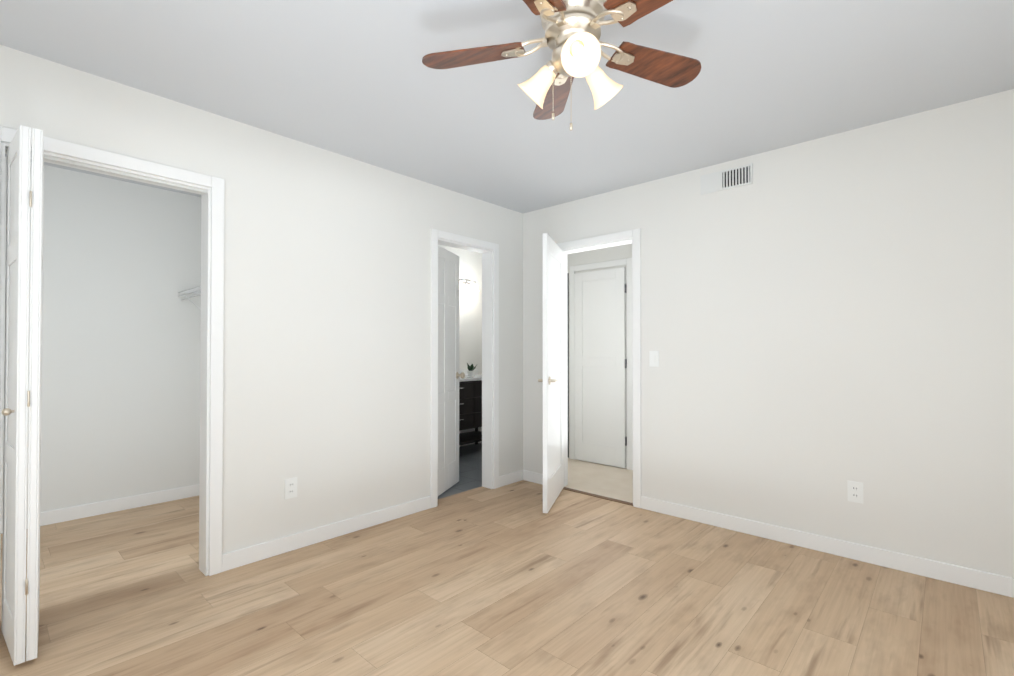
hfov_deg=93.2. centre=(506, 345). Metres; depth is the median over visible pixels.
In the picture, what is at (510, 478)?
baseboard
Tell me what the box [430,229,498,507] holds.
door frame
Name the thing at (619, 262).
door frame
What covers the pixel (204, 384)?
door frame
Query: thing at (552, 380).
entry door
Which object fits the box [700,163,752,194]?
air vent
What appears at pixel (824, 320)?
wall
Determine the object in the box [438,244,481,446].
wall
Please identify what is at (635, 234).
door frame
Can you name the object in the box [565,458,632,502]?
floor
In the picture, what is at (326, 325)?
wall
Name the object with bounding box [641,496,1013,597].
baseboard
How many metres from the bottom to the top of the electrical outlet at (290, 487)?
0.116 m
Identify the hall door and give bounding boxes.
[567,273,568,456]
[574,267,626,467]
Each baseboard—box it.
[1,484,198,533]
[222,496,430,571]
[499,470,521,486]
[522,470,542,484]
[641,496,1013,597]
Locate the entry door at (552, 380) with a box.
[538,233,563,512]
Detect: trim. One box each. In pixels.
[0,126,223,575]
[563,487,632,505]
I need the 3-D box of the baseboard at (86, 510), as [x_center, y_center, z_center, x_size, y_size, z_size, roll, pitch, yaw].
[-2.982,1.171,3.386,0.016,0.092,1.700,-1,-1,43]
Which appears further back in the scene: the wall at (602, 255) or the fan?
the wall at (602, 255)
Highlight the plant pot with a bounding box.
[467,363,476,376]
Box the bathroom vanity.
[459,369,481,444]
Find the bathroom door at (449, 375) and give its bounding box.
[438,245,464,495]
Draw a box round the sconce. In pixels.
[459,279,477,291]
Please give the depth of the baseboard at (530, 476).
4.29 m
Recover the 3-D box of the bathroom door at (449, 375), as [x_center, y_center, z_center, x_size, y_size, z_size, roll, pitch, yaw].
[-0.538,0.204,4.035,0.338,2.015,0.534,-1,-1,43]
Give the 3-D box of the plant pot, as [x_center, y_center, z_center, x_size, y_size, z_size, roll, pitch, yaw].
[-0.425,0.285,5.597,0.195,0.169,0.156,-1,-1,43]
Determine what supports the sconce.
attached to the wall at (470, 319)
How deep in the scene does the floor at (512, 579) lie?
2.23 m
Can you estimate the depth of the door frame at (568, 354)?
5.26 m
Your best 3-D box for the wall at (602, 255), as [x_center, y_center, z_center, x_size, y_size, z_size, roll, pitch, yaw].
[1.424,0.010,4.650,2.260,2.440,0.100,-1,-1,43]
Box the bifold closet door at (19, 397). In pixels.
[1,125,43,665]
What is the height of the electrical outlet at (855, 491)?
0.116 m
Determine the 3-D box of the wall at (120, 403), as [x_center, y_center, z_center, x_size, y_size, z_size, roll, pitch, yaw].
[-3.025,-0.003,3.438,0.100,2.440,1.900,-1,-1,43]
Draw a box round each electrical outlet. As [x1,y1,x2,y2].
[285,477,296,498]
[847,481,862,503]
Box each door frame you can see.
[0,142,210,575]
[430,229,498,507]
[557,228,640,507]
[570,258,632,469]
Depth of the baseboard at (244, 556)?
2.94 m
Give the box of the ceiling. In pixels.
[0,0,1013,212]
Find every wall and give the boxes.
[0,45,522,574]
[1,157,200,518]
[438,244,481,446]
[523,89,1013,577]
[567,244,631,468]
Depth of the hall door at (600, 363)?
4.96 m
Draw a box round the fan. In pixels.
[422,0,700,129]
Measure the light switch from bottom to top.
0.116 m
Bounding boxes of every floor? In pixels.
[0,480,1013,675]
[438,442,481,498]
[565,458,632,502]
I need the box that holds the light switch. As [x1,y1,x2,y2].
[649,351,658,366]
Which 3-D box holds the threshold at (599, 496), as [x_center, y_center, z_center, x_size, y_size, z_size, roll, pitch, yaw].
[0.720,1.270,3.891,0.710,0.104,0.050,-1,-1,43]
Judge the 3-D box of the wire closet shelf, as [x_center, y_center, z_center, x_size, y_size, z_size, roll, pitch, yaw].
[-1.962,-0.284,3.413,1.499,0.287,0.301,-1,-1,43]
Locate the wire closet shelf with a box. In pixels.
[178,286,200,309]
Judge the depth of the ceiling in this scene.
2.19 m
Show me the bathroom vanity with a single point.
(470, 402)
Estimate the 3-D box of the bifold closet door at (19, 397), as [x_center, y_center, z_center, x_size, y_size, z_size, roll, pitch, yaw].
[-1.928,0.191,1.911,0.368,2.020,0.125,-1,-1,43]
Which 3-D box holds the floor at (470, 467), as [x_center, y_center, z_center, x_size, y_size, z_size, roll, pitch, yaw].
[-0.604,1.282,4.800,1.430,0.100,2.800,-1,-1,43]
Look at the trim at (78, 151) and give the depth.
2.52 m

